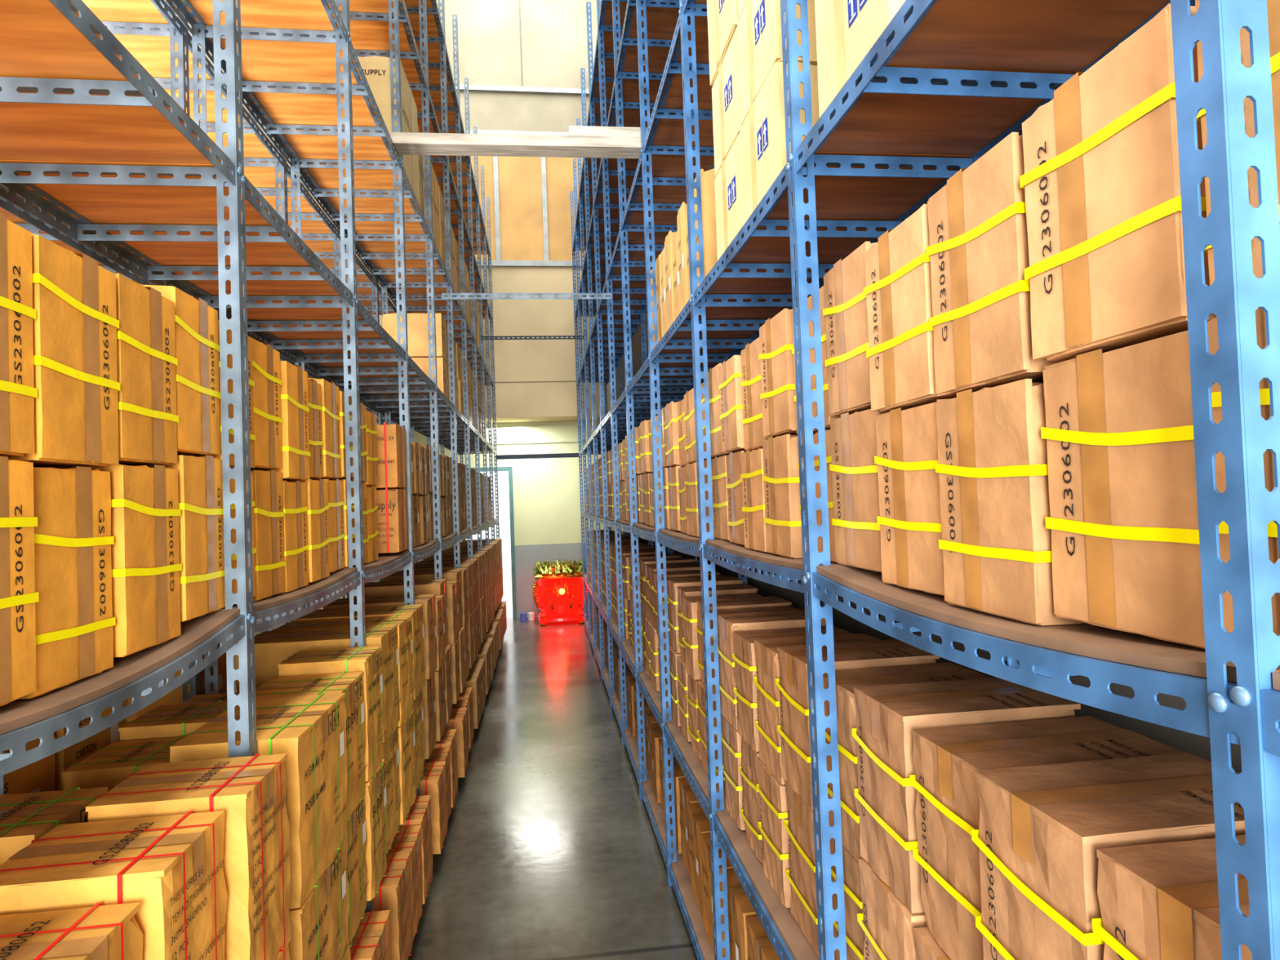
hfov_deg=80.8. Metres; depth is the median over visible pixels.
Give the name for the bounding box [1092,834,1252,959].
cardboard box
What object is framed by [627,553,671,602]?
cardboard box
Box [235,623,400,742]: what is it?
cardboard box
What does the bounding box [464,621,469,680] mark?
cardboard box
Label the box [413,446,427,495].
cardboard box
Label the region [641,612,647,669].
cardboard box
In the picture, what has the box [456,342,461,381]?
cardboard box
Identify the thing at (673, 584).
cardboard box
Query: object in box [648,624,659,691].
cardboard box
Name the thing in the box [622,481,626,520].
cardboard box
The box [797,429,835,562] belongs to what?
cardboard box
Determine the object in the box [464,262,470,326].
cardboard box
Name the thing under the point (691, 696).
cardboard box
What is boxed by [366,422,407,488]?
cardboard box
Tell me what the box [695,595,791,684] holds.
cardboard box
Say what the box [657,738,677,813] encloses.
cardboard box
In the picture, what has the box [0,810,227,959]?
cardboard box
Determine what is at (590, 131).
wooden plank
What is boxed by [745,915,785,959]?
cardboard box
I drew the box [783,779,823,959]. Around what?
cardboard box
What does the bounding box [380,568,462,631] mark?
cardboard box
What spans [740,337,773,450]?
cardboard box
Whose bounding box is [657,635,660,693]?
cardboard box
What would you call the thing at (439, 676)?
cardboard box
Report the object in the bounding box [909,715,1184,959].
cardboard box
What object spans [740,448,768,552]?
cardboard box
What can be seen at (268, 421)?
cardboard box
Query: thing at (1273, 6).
cardboard box
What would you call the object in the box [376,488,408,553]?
cardboard box
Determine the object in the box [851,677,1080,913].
cardboard box
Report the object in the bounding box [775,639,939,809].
cardboard box
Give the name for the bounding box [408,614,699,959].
floor
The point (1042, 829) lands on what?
cardboard box
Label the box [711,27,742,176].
cardboard box
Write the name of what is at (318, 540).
cardboard box
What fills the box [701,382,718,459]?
cardboard box
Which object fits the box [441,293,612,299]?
tie beam
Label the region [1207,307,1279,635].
cardboard box
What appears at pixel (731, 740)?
cardboard box
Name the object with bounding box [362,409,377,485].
cardboard box
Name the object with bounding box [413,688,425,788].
cardboard box
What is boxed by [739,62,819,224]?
cardboard box
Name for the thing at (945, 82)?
storage rack
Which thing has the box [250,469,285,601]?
cardboard box
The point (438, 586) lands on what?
cardboard box
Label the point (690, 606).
cardboard box
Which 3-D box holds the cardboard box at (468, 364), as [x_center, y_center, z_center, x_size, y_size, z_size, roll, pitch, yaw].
[-1.882,-1.001,7.323,0.424,0.321,0.330,-2,-1,-7]
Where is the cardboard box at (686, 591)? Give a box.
[676,583,758,662]
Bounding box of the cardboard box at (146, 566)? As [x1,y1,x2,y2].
[91,464,182,657]
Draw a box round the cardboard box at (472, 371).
[471,370,475,404]
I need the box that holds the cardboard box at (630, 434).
[626,434,636,479]
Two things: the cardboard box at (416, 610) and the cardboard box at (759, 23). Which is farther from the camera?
the cardboard box at (416, 610)
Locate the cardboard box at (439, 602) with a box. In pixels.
[435,595,445,671]
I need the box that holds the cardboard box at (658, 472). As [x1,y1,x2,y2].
[657,471,660,523]
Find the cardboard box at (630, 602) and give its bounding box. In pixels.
[629,602,632,646]
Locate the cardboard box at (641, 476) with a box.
[639,474,644,523]
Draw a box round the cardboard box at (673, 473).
[667,466,682,531]
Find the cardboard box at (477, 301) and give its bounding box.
[477,301,481,353]
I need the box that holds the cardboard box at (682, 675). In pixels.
[675,657,690,742]
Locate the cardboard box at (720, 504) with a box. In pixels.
[711,455,728,540]
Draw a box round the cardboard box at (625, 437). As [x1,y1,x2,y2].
[624,435,628,478]
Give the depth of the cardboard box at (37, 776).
1.81 m
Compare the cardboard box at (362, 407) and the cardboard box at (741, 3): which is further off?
the cardboard box at (362, 407)
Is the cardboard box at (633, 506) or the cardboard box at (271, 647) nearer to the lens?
the cardboard box at (271, 647)
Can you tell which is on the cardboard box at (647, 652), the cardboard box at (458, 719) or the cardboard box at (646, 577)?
the cardboard box at (646, 577)
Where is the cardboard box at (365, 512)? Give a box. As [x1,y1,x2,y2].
[352,482,368,566]
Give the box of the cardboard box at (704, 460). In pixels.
[697,459,717,538]
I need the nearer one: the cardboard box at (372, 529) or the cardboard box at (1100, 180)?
the cardboard box at (1100, 180)
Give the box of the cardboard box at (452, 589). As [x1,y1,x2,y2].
[446,581,458,644]
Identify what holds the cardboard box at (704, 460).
on the storage rack at (945, 82)
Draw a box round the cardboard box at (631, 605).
[630,604,634,655]
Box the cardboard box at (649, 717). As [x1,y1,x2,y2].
[644,709,657,775]
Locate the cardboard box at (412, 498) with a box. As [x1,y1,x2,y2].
[412,497,413,546]
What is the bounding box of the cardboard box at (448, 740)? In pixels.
[433,728,457,808]
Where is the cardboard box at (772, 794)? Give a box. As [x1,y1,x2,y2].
[756,759,791,907]
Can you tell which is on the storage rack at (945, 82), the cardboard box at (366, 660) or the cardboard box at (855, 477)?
the cardboard box at (855, 477)
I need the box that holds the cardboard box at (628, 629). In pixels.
[626,600,631,644]
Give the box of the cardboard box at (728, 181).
[714,133,743,260]
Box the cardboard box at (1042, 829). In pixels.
[971,752,1244,959]
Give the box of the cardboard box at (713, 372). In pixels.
[707,363,734,457]
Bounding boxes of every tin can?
[520,612,526,621]
[528,612,534,621]
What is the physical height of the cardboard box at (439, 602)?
0.369 m
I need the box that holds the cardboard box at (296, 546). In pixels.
[280,480,309,593]
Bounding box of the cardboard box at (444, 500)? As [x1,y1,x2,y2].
[441,497,448,536]
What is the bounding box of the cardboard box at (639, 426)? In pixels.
[638,426,649,474]
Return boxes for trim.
[360,259,583,266]
[420,440,586,445]
[455,84,589,95]
[459,466,516,618]
[463,128,568,135]
[493,155,501,260]
[494,380,609,382]
[519,0,523,86]
[541,156,548,260]
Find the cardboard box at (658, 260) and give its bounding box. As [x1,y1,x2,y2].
[655,253,662,342]
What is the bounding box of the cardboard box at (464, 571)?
[396,568,468,626]
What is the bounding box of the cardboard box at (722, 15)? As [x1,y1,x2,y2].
[706,0,738,85]
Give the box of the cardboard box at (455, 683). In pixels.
[451,636,460,703]
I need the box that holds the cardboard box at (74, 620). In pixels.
[17,466,115,699]
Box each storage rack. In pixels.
[0,0,408,702]
[0,0,501,912]
[569,0,1279,959]
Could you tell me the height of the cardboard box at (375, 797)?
0.374 m
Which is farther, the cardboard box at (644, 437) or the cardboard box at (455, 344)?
the cardboard box at (455, 344)
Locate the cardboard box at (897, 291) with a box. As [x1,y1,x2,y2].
[863,204,956,412]
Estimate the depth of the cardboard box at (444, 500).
5.34 m
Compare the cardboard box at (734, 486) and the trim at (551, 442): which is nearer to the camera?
the cardboard box at (734, 486)
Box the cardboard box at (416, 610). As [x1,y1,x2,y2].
[293,604,426,699]
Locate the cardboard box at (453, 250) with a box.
[450,224,456,293]
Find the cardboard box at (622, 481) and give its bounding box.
[621,480,623,518]
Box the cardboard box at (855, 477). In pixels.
[829,408,887,572]
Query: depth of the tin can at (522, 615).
11.47 m
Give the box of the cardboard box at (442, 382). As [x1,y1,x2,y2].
[410,357,448,399]
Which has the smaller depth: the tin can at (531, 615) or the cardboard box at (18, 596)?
the cardboard box at (18, 596)
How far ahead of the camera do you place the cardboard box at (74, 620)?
1.13 m
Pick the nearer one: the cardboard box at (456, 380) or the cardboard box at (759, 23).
the cardboard box at (759, 23)
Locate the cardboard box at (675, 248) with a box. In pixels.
[671,231,679,319]
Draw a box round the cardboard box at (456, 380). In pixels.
[455,377,458,409]
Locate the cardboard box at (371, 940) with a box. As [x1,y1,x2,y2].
[349,910,391,959]
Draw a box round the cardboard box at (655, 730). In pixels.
[648,722,662,803]
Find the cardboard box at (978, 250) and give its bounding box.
[925,132,1061,396]
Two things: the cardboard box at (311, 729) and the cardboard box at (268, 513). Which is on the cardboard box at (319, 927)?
the cardboard box at (311, 729)
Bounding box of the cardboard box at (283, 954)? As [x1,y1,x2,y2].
[275,933,291,959]
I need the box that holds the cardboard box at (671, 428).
[664,401,679,466]
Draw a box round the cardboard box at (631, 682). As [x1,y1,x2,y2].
[626,676,635,736]
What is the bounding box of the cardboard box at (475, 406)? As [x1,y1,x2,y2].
[475,405,479,432]
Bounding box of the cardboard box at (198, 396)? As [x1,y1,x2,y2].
[143,284,221,456]
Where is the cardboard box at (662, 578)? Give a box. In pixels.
[661,574,725,645]
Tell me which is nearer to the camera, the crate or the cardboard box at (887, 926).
the cardboard box at (887, 926)
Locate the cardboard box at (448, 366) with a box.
[448,365,453,400]
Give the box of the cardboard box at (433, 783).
[419,760,448,854]
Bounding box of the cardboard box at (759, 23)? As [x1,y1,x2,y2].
[737,0,817,124]
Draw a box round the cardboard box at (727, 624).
[716,608,826,730]
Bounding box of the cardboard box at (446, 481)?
[443,457,448,496]
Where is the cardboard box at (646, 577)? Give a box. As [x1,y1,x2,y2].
[643,561,700,621]
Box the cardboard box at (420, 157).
[417,122,427,224]
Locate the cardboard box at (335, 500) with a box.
[316,479,345,572]
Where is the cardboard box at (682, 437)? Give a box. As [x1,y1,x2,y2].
[676,399,690,466]
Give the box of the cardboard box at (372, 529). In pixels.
[365,486,378,563]
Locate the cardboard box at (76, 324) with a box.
[8,233,120,466]
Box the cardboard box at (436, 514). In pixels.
[431,495,441,539]
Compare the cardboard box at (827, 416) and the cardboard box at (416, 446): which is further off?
the cardboard box at (416, 446)
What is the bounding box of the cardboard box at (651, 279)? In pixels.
[650,268,654,348]
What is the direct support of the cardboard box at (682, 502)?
on the storage rack at (945, 82)
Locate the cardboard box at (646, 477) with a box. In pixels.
[643,472,653,525]
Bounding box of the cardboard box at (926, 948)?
[911,926,951,959]
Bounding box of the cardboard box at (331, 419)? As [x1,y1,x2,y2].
[307,377,341,479]
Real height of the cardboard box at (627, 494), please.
0.296 m
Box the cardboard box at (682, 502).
[678,466,687,533]
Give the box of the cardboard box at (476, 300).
[472,299,478,345]
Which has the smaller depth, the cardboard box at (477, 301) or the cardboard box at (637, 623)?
the cardboard box at (637, 623)
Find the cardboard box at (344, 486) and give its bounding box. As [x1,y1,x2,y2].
[333,479,355,567]
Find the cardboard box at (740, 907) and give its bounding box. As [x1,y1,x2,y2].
[721,870,758,959]
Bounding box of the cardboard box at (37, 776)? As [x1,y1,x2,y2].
[4,734,55,795]
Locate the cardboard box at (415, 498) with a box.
[412,494,420,546]
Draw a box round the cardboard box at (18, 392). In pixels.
[0,212,37,456]
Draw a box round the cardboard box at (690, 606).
[680,592,764,679]
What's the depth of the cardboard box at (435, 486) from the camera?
4.91 m
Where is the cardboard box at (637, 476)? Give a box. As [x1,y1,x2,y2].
[633,475,640,522]
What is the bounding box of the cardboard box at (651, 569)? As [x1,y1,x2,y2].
[647,564,700,628]
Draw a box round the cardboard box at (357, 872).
[346,791,368,946]
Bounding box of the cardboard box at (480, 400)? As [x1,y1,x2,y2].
[478,382,481,411]
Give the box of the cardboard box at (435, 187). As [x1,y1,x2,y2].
[426,155,440,256]
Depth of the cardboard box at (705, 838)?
2.85 m
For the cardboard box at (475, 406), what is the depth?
8.43 m
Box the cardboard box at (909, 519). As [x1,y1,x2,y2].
[874,401,944,595]
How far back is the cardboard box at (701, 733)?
2.89 m
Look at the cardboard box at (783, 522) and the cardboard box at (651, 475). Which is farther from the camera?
the cardboard box at (651, 475)
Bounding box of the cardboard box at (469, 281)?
[469,280,473,333]
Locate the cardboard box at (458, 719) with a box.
[446,707,468,777]
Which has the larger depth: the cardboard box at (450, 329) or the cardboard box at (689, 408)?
the cardboard box at (450, 329)
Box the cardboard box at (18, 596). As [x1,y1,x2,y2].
[0,456,39,706]
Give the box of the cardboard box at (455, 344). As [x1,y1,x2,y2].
[453,338,457,378]
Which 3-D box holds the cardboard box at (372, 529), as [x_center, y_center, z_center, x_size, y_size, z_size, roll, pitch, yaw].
[-1.308,0.189,3.095,0.406,0.313,0.194,-2,-1,-7]
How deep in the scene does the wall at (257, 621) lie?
8.00 m
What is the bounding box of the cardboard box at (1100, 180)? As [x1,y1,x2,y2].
[1019,3,1217,361]
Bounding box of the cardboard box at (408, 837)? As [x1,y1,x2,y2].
[387,825,422,940]
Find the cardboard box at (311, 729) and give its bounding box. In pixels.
[169,692,347,909]
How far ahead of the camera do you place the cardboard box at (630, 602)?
5.35 m
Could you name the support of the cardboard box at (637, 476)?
on the storage rack at (945, 82)
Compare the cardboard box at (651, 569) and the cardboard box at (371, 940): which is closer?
the cardboard box at (371, 940)
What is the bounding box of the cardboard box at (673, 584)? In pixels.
[666,575,742,653]
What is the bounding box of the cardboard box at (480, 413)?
[479,409,482,435]
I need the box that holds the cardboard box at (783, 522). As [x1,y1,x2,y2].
[762,434,802,558]
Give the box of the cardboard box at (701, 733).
[695,680,707,774]
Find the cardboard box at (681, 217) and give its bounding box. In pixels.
[676,201,688,312]
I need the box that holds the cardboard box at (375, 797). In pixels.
[363,759,389,901]
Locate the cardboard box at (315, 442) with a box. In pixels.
[307,378,323,479]
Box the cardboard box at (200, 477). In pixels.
[147,455,225,622]
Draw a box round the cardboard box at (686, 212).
[684,207,690,300]
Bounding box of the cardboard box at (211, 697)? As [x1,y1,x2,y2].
[182,690,251,703]
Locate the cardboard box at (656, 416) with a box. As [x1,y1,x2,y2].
[655,415,664,468]
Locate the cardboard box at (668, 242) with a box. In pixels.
[664,231,676,329]
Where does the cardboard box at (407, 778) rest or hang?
on the storage rack at (89, 138)
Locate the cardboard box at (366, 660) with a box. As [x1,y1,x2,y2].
[277,645,386,782]
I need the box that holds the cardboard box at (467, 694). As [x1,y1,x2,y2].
[457,687,473,748]
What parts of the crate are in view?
leg, crown, leg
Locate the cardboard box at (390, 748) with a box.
[382,723,400,853]
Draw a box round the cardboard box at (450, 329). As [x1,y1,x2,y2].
[447,328,452,370]
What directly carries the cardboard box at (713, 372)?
on the cardboard box at (720, 504)
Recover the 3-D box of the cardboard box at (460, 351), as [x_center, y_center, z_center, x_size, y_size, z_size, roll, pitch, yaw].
[-1.840,-1.013,6.986,0.424,0.321,0.330,-2,-1,-8]
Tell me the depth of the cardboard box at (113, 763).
1.76 m
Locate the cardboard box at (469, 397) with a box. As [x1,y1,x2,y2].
[468,394,471,424]
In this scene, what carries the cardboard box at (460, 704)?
on the storage rack at (89, 138)
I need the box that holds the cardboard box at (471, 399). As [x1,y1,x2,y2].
[471,399,472,425]
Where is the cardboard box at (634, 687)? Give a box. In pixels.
[633,686,641,741]
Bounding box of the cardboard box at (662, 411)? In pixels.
[660,407,671,467]
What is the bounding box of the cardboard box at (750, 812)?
[738,734,762,863]
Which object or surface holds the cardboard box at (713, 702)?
on the storage rack at (945, 82)
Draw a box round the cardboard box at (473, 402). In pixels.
[472,402,475,426]
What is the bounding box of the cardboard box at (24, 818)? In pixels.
[0,786,107,865]
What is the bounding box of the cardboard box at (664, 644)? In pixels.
[663,643,668,707]
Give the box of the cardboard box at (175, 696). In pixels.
[126,642,226,722]
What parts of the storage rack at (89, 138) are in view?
post, post, upright post, post, post, upright post, post, upright post, post, post, upright post, post, upright post, upright post, post, upright post, upright post, upright post, upright post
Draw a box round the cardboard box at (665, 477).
[658,466,672,528]
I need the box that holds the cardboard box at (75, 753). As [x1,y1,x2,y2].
[53,698,128,791]
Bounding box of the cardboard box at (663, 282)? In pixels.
[659,247,667,336]
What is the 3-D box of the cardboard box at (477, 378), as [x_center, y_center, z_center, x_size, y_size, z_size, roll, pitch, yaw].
[-2.008,-0.971,8.335,0.424,0.321,0.327,-2,-1,-7]
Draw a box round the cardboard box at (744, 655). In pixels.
[732,626,851,751]
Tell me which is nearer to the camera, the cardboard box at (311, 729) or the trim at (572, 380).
the cardboard box at (311, 729)
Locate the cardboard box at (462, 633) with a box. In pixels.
[458,626,466,693]
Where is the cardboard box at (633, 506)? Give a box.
[631,480,635,519]
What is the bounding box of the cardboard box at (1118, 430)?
[1040,330,1204,648]
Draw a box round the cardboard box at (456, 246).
[454,236,463,307]
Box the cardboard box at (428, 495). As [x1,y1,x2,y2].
[420,493,431,539]
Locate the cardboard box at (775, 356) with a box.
[758,308,797,437]
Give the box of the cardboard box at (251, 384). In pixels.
[213,320,255,468]
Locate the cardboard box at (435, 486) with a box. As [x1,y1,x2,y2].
[431,451,436,494]
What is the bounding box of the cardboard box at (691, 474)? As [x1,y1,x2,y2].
[684,462,698,537]
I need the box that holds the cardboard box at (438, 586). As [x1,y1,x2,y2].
[353,578,448,648]
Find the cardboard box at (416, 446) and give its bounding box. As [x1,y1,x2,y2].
[410,441,422,493]
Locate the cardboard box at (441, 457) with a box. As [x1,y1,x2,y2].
[435,454,444,496]
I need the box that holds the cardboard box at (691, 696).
[685,671,701,759]
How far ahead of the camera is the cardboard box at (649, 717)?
4.64 m
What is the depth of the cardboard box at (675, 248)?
3.15 m
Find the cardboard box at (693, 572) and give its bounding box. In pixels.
[652,569,719,635]
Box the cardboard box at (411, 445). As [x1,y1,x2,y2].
[410,442,413,494]
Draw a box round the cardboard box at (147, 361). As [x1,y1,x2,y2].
[115,273,178,465]
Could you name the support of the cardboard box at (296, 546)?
on the storage rack at (89, 138)
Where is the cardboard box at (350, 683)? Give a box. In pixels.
[255,671,367,821]
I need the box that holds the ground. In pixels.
[501,566,512,617]
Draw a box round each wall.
[1,0,346,692]
[336,0,610,424]
[371,420,612,617]
[599,0,1241,772]
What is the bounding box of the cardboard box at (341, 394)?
[315,390,353,479]
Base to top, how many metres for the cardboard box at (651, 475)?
0.292 m
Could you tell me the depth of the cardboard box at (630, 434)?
4.83 m
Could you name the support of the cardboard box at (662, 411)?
on the cardboard box at (665, 477)
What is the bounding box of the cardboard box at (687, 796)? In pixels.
[678,777,702,875]
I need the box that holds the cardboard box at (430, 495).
[429,493,433,539]
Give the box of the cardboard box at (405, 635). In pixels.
[271,614,415,727]
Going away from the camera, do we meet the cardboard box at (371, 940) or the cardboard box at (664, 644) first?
the cardboard box at (371, 940)
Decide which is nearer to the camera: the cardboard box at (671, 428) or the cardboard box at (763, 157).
the cardboard box at (763, 157)
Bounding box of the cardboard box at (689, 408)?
[684,387,696,462]
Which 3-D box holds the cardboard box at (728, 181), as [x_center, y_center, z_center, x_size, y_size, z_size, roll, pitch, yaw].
[0.424,-0.801,2.196,0.344,0.286,0.310,-2,-1,-8]
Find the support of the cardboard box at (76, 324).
on the cardboard box at (74, 620)
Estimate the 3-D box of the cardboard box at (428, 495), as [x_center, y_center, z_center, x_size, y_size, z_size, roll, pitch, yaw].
[-1.494,0.229,4.572,0.404,0.289,0.192,-2,-1,-8]
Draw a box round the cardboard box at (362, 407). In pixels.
[351,401,367,482]
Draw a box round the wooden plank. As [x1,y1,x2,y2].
[568,125,646,137]
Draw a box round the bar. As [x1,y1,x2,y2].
[495,453,578,459]
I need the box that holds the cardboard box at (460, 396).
[457,379,463,415]
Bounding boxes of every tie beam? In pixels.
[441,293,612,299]
[481,335,583,339]
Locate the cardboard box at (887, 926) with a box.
[857,858,927,959]
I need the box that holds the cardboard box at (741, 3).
[737,0,746,19]
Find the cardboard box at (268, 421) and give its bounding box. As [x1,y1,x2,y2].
[250,337,282,470]
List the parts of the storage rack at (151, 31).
upright post, post, upright post, upright post, upright post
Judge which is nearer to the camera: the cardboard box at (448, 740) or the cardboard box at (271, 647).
the cardboard box at (271, 647)
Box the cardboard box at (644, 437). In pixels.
[640,419,652,473]
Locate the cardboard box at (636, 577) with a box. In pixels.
[635,560,642,615]
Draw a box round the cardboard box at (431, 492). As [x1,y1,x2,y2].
[427,458,432,493]
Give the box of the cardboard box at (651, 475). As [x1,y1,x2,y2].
[648,472,654,527]
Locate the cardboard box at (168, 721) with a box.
[118,700,227,741]
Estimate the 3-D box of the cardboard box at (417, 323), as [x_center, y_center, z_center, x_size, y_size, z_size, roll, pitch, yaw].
[-1.678,-1.054,5.636,0.424,0.321,0.330,-2,-1,-7]
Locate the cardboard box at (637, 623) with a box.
[636,612,644,664]
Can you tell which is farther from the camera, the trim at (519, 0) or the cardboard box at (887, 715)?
the trim at (519, 0)
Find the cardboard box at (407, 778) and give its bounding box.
[398,708,417,824]
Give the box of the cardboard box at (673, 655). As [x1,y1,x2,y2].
[666,645,680,726]
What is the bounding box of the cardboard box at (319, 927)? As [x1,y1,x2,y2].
[288,832,351,959]
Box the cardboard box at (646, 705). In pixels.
[635,697,650,765]
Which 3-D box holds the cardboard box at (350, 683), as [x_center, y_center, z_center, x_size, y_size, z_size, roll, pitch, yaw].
[-0.978,0.788,2.206,0.276,0.374,0.306,-2,-1,-7]
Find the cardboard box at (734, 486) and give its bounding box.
[725,450,751,545]
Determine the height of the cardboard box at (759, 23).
0.282 m
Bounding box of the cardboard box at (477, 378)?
[475,377,479,408]
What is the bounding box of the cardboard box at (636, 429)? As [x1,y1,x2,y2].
[631,426,641,475]
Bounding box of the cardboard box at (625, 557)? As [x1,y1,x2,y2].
[622,553,662,599]
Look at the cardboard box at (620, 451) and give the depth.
5.53 m
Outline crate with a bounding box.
[533,559,589,626]
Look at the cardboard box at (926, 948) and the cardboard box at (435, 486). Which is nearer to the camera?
the cardboard box at (926, 948)
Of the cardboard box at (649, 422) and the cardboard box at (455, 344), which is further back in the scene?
the cardboard box at (455, 344)
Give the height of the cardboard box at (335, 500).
0.308 m
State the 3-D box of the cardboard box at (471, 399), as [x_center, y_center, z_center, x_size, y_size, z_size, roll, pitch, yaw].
[-1.933,-0.669,7.649,0.424,0.321,0.330,-2,-1,-7]
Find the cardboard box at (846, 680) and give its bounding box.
[822,662,991,861]
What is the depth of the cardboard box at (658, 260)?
3.61 m
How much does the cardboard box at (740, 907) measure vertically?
0.362 m
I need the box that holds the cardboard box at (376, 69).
[357,55,419,204]
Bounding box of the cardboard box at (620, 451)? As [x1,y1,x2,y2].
[617,442,623,480]
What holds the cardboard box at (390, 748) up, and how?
on the storage rack at (89, 138)
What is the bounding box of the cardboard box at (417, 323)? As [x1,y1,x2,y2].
[382,313,448,364]
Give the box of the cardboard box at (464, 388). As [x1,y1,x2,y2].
[464,388,466,416]
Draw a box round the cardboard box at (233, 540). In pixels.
[230,471,256,596]
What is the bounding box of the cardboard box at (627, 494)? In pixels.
[625,478,630,522]
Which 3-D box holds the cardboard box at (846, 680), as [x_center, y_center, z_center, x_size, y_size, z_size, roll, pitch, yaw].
[0.569,0.583,1.594,0.330,0.332,0.215,-2,-1,-8]
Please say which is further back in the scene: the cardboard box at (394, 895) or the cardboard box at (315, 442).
the cardboard box at (394, 895)
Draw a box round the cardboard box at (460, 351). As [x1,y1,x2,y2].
[460,351,466,389]
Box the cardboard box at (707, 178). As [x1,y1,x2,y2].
[693,168,717,287]
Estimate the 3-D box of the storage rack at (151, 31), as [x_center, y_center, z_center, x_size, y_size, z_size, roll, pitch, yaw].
[-1.901,-1.181,3.097,0.520,6.250,7.234,-2,-1,-7]
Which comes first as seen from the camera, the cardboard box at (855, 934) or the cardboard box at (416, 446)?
the cardboard box at (855, 934)
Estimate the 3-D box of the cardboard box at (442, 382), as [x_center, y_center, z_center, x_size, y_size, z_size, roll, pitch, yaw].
[-1.667,-0.730,5.628,0.424,0.321,0.330,-2,-1,-8]
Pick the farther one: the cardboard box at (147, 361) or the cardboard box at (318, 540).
the cardboard box at (318, 540)
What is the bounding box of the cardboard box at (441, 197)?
[439,186,448,273]
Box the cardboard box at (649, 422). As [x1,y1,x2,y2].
[648,419,658,472]
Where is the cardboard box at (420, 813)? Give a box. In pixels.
[399,795,432,904]
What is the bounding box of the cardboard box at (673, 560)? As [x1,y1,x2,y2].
[639,557,696,616]
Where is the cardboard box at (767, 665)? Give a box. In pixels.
[753,632,880,784]
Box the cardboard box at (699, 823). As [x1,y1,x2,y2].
[687,803,719,920]
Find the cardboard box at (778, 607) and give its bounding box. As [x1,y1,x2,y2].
[709,605,799,707]
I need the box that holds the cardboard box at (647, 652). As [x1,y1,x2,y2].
[644,617,651,679]
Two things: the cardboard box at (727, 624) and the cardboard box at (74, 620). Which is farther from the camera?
the cardboard box at (727, 624)
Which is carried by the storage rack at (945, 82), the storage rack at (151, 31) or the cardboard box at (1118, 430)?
the cardboard box at (1118, 430)
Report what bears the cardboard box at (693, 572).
on the cardboard box
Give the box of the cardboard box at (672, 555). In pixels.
[629,553,681,604]
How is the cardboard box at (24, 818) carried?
on the cardboard box
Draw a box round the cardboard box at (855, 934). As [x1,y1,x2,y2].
[829,837,864,959]
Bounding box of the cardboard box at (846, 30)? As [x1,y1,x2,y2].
[814,0,905,117]
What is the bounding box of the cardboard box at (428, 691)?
[422,672,435,759]
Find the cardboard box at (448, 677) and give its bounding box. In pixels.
[444,644,452,723]
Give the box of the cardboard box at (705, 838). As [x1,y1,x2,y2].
[700,832,737,957]
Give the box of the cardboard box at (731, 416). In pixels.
[718,355,750,452]
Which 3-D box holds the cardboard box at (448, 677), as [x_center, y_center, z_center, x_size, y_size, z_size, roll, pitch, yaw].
[-1.368,1.203,4.408,0.504,0.398,0.285,-2,-1,-8]
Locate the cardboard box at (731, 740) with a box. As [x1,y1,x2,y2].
[720,713,745,830]
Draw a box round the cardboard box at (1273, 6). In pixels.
[1195,0,1279,285]
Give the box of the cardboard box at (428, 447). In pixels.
[420,444,431,492]
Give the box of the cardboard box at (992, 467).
[935,378,1085,625]
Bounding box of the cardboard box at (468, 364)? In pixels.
[467,360,471,395]
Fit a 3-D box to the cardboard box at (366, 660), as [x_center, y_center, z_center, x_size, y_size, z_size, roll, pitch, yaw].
[-1.011,0.769,2.493,0.276,0.389,0.257,-2,-1,-7]
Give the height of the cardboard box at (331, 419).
0.326 m
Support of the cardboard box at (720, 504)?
on the storage rack at (945, 82)
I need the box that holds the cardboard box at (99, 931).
[0,902,143,959]
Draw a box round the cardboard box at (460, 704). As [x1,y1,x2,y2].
[452,699,469,752]
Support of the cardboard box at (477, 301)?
on the storage rack at (89, 138)
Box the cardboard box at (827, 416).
[791,285,840,435]
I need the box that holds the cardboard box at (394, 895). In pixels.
[364,850,413,959]
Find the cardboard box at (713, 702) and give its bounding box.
[712,701,724,799]
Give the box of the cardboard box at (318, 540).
[288,479,329,582]
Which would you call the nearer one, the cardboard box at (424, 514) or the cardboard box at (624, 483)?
the cardboard box at (424, 514)
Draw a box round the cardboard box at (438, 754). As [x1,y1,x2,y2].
[424,747,451,824]
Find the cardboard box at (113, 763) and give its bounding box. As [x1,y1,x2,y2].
[60,735,185,793]
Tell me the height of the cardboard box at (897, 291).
0.287 m
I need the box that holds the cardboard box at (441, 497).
[440,497,442,537]
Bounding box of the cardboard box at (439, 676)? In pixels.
[434,661,446,741]
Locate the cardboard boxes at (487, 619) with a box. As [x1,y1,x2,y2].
[401,444,662,728]
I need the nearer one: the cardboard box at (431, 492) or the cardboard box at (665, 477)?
the cardboard box at (665, 477)
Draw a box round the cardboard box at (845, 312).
[822,241,877,416]
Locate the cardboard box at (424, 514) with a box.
[418,495,429,544]
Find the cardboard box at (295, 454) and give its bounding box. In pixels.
[270,360,310,480]
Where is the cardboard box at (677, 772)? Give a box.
[667,756,687,853]
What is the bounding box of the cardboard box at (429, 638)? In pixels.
[322,594,436,679]
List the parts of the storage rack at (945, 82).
upright post, upright post, upright post, upright post, upright post, post, upright post, post, post, upright post, post, post, upright post, post, post, upright post, post, upright post, post, upright post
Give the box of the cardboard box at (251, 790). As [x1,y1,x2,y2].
[85,753,291,959]
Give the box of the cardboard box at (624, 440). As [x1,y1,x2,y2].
[622,439,627,481]
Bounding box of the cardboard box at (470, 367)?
[470,367,472,399]

